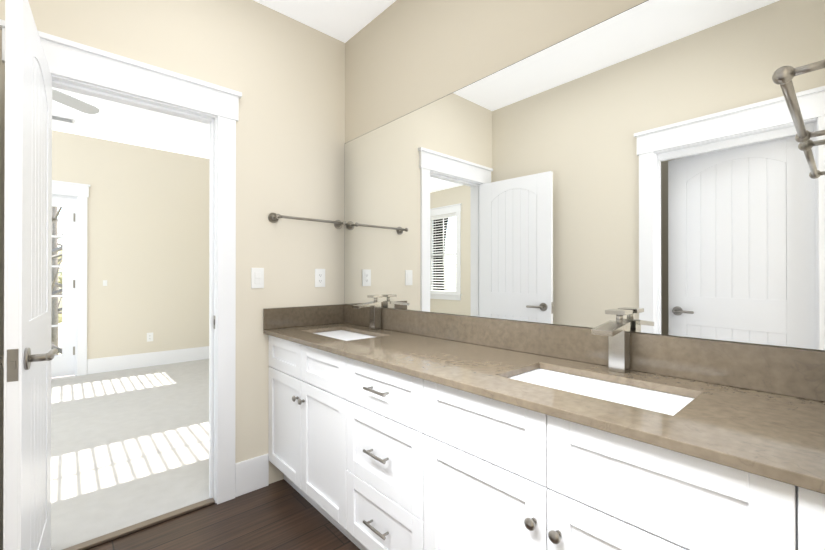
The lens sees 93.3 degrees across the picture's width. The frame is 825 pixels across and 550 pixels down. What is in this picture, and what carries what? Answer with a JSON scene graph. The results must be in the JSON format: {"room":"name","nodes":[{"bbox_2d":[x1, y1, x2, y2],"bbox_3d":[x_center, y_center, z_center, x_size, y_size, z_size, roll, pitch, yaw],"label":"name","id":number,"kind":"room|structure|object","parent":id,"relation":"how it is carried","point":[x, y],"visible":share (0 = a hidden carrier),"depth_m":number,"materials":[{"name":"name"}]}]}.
{"room":"bathroom","nodes":[
{"label":"bathroom","id":0,"kind":"room"},
{"bbox_2d":[51,359,209,549],"bbox_3d":[-3.023,1.222,2.916,4.880,0.062,3.850,0,0,-42],"label":"floor","id":1,"kind":"structure","parent":0,"point":[129,447],"depth_m":2.69,"materials":[{"name":"grey carpet"}]},
{"bbox_2d":[52,130,209,358],"bbox_3d":[-4.347,-0.257,4.401,5.120,2.930,0.120,0,0,-42],"label":"wall","id":2,"kind":"structure","parent":0,"point":[148,234],"depth_m":5.06,"materials":[{"name":"beige paint"}]},
{"bbox_2d":[51,196,75,376],"bbox_3d":[-4.375,0.132,4.381,0.912,2.122,0.099,0,0,-42],"label":"door","id":3,"kind":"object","parent":2,"relation":"attached to","point":[63,364],"visible":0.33,"depth_m":4.63,"materials":[{"name":"white wood"}]},
{"bbox_2d":[52,180,89,375],"bbox_3d":[-4.363,0.059,4.362,1.152,2.297,0.157,0,0,-42],"label":"door frame","id":4,"kind":"structure","parent":2,"relation":"attached to","point":[79,192],"depth_m":4.65,"materials":[{"name":"white wood"}]},
{"bbox_2d":[87,346,208,373],"bbox_3d":[-3.201,1.109,5.332,1.925,0.180,0.014,0,0,-42],"label":"baseboard","id":5,"kind":"structure","parent":2,"relation":"attached to","point":[106,364],"depth_m":5.07,"materials":[{"name":"white wood"}]},
{"bbox_2d":[147,332,152,341],"bbox_3d":[-3.448,0.816,5.115,0.070,0.115,0.008,0,0,-42],"label":"outlet","id":6,"kind":"object","parent":2,"relation":"attached to","point":[149,337],"visible":1,"depth_m":5.11,"materials":[{"name":"white plastic"}]},
{"bbox_2d":[52,87,209,158],"bbox_3d":[-3.047,-1.727,2.953,5.120,0.100,4.020,0,0,-42],"label":"ceiling","id":7,"kind":"structure","parent":0,"point":[121,123],"depth_m":4.41,"materials":[{"name":"white paint"}]},
{"bbox_2d":[52,114,74,123],"bbox_3d":[-3.811,-1.667,4.107,0.380,0.010,0.160,0,0,-42],"label":"ceiling vent","id":8,"kind":"object","parent":7,"relation":"in","point":[63,119],"visible":0.38,"depth_m":4.17,"materials":[{"name":"white metal"}]},
{"bbox_2d":[52,89,99,113],"bbox_3d":[-2.964,-1.510,2.765,1.234,0.334,1.283,0,0,-42],"label":"ceiling fan","id":9,"kind":"object","parent":7,"relation":"hanging from","point":[71,101],"visible":0.06,"depth_m":3.26,"materials":[{"name":"white"}]},
{"bbox_2d":[0,0,344,549],"bbox_3d":[-1.746,-0.267,1.494,4.880,2.930,0.120,0,0,-42],"label":"wall","id":10,"kind":"structure","parent":0,"point":[284,74],"depth_m":2.20,"materials":[{"name":"beige paint"}]},
{"bbox_2d":[0,0,57,549],"bbox_3d":[-1.329,0.181,1.338,0.167,2.008,0.679,0,0,-42],"label":"door","id":11,"kind":"structure","parent":10,"relation":"in","point":[29,353],"depth_m":1.16,"materials":[{"name":"white wood"}]},
{"bbox_2d":[0,19,241,503],"bbox_3d":[-1.325,0.106,1.870,0.912,2.187,0.192,0,0,-42],"label":"door frame","id":12,"kind":"structure","parent":10,"relation":"attached to","point":[76,67],"depth_m":2.05,"materials":[{"name":"white wood"}]},
{"bbox_2d":[62,498,214,549],"bbox_3d":[-1.300,1.191,1.838,0.670,0.016,0.045,0,0,-42],"label":"trim","id":13,"kind":"structure","parent":10,"relation":"attached to","point":[85,545],"depth_m":1.84,"materials":[{"name":"brown wood"}]},
{"bbox_2d":[235,453,268,484],"bbox_3d":[-0.510,1.100,2.686,1.443,0.180,0.014,0,0,-42],"label":"baseboard","id":14,"kind":"structure","parent":10,"relation":"attached to","point":[251,474],"depth_m":2.16,"materials":[{"name":"white wood"}]},
{"bbox_2d":[251,268,263,287],"bbox_3d":[-0.871,0.017,2.189,0.070,0.115,0.010,0,0,-42],"label":"switch plate","id":15,"kind":"object","parent":10,"relation":"attached to","point":[257,277],"visible":1,"depth_m":2.19,"materials":[{"name":"white plastic"}]},
{"bbox_2d":[268,213,346,228],"bbox_3d":[-0.616,-0.330,2.363,0.490,0.060,0.092,0,0,-42],"label":"rail","id":16,"kind":"object","parent":10,"relation":"attached to","point":[275,217],"visible":1,"depth_m":2.29,"materials":[{"name":"silver metal"}]},
{"bbox_2d":[315,269,324,286],"bbox_3d":[-0.581,0.018,2.450,0.070,0.115,0.008,0,0,-42],"label":"outlet","id":17,"kind":"object","parent":10,"relation":"attached to","point":[319,277],"visible":1,"depth_m":2.45,"materials":[{"name":"white plastic"}]},
{"bbox_2d":[86,479,359,549],"bbox_3d":[0.035,1.221,0.822,1.615,0.050,3.350,0,0,-42],"label":"floor","id":18,"kind":"structure","parent":0,"point":[282,514],"depth_m":1.83,"materials":[{"name":"brown wood"}]},
{"bbox_2d":[263,331,824,549],"bbox_3d":[0.091,0.764,1.562,0.542,0.866,2.222,0,0,-42],"label":"bathroom vanity","id":19,"kind":"object","parent":18,"relation":"on","point":[393,429],"depth_m":1.08,"materials":[{"name":"white wood"}]},
{"bbox_2d":[263,323,824,486],"bbox_3d":[0.093,0.319,1.564,0.539,0.022,2.221,0,0,-42],"label":"countertop","id":20,"kind":"structure","parent":19,"relation":"on","point":[779,432],"depth_m":0.96,"materials":[{"name":"brown stone"}]},
{"bbox_2d":[319,327,370,338],"bbox_3d":[-0.369,0.407,2.090,0.296,0.174,0.506,0,0,-42],"label":"sink","id":21,"kind":"object","parent":20,"relation":"in","point":[339,332],"depth_m":2.19,"materials":[{"name":"white ceramic"}]},
{"bbox_2d":[351,295,382,330],"bbox_3d":[-0.252,0.213,2.195,0.166,0.194,0.062,0,0,-42],"label":"faucet","id":22,"kind":"object","parent":20,"relation":"on","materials":[{"name":"silver metal"}]},
{"bbox_2d":[511,363,694,410],"bbox_3d":[0.508,0.404,1.110,0.296,0.174,0.506,0,0,-42],"label":"sink","id":23,"kind":"object","parent":20,"relation":"in","point":[661,398],"depth_m":1.14,"materials":[{"name":"white ceramic"}]},
{"bbox_2d":[591,309,632,370],"bbox_3d":[0.625,0.209,1.215,0.166,0.194,0.062,0,0,-42],"label":"faucet","id":24,"kind":"object","parent":20,"relation":"on","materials":[{"name":"silver metal"}]},
{"bbox_2d":[254,0,395,42],"bbox_3d":[-0.566,-1.597,0.180,5.120,0.100,3.420,0,0,-42],"label":"ceiling","id":25,"kind":"structure","parent":0,"point":[344,21],"depth_m":2.28,"materials":[{"name":"white paint"}]},
{"bbox_2d":[345,0,824,350],"bbox_3d":[0.698,-0.268,1.387,0.120,2.930,3.300,0,0,-42],"label":"wall","id":26,"kind":"structure","parent":0,"point":[403,57],"depth_m":1.93,"materials":[{"name":"beige paint"}]},
{"bbox_2d":[344,0,824,349],"bbox_3d":[0.291,-0.342,1.746,0.005,1.056,2.219,0,0,-42],"label":"mirror","id":27,"kind":"object","parent":26,"relation":"attached to","point":[655,166],"visible":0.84,"depth_m":1.29,"materials":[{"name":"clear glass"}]},
{"bbox_3d":[0.475,-0.271,0.335,1.615,2.930,0.120,0,0,-42],"label":"wall","id":28,"kind":"structure","parent":0,"visible":0},
{"bbox_2d":[772,60,824,142],"bbox_3d":[0.806,-0.336,0.775,0.490,0.060,0.092,0,0,-42],"label":"rail","id":29,"kind":"object","parent":28,"relation":"attached to","point":[782,76],"visible":0.98,"depth_m":0.70,"materials":[{"name":"silver metal"}]},
{"label":"outside","id":30,"kind":"structure","parent":0,"visible":0},
{"bbox_2d":[58,323,61,354],"bbox_3d":[-10.449,4.941,13.737,120.000,0.200,110.000,0,0,-42],"label":"ground","id":31,"kind":"structure","parent":30,"point":[60,337],"depth_m":31.03,"materials":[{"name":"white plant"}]},
{"bbox_2d":[51,246,61,298],"bbox_3d":[-6.609,-3.795,5.951,4.047,17.221,3.564,0,0,-42],"label":"tree","id":32,"kind":"object","parent":31,"relation":"on","point":[57,249],"depth_m":6.90,"materials":[{"name":"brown plant"}]},
{"bbox_2d":[51,283,61,355],"bbox_3d":[-8.261,-2.007,8.699,5.596,13.665,3.621,0,0,-42],"label":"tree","id":33,"kind":"object","parent":31,"relation":"on","point":[54,346],"depth_m":8.75,"materials":[{"name":"green plant"}]},
{"bbox_2d":[51,207,61,354],"bbox_3d":[-10.389,-1.680,11.625,4.636,13.032,4.607,0,0,-42],"label":"tree","id":34,"kind":"object","parent":31,"relation":"on","point":[54,330],"depth_m":11.60,"materials":[{"name":"green plant"}]},
{"bbox_2d":[51,253,61,353],"bbox_3d":[-9.250,-2.249,8.825,4.128,14.153,5.103,0,0,-42],"label":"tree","id":35,"kind":"object","parent":31,"relation":"on","point":[56,256],"depth_m":9.30,"materials":[{"name":"green plant"}]},
{"bbox_2d":[58,243,61,313],"bbox_3d":[-11.912,-2.827,13.678,5.532,15.345,3.999,0,0,-42],"label":"tree","id":36,"kind":"object","parent":31,"relation":"on","point":[61,297],"depth_m":12.79,"materials":[{"name":"green plant"}]},
{"bbox_2d":[58,215,61,261],"bbox_3d":[-15.540,-2.168,16.122,4.450,14.041,5.016,0,0,-42],"label":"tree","id":37,"kind":"object","parent":31,"relation":"on","point":[59,252],"depth_m":16.52,"materials":[{"name":"green plant"}]},
{"bbox_2d":[58,257,61,322],"bbox_3d":[-14.774,-2.128,16.518,4.644,13.964,4.811,0,0,-42],"label":"tree","id":38,"kind":"object","parent":31,"relation":"on","point":[60,281],"depth_m":14.87,"materials":[{"name":"green plant"}]},
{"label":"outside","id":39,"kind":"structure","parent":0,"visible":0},
{"bbox_2d":[51,374,74,378],"bbox_3d":[-4.932,1.285,4.959,2.900,0.110,1.500,0,0,-42],"label":"balcony slab","id":40,"kind":"object","parent":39,"point":[62,376],"depth_m":4.72,"materials":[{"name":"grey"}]}
]}

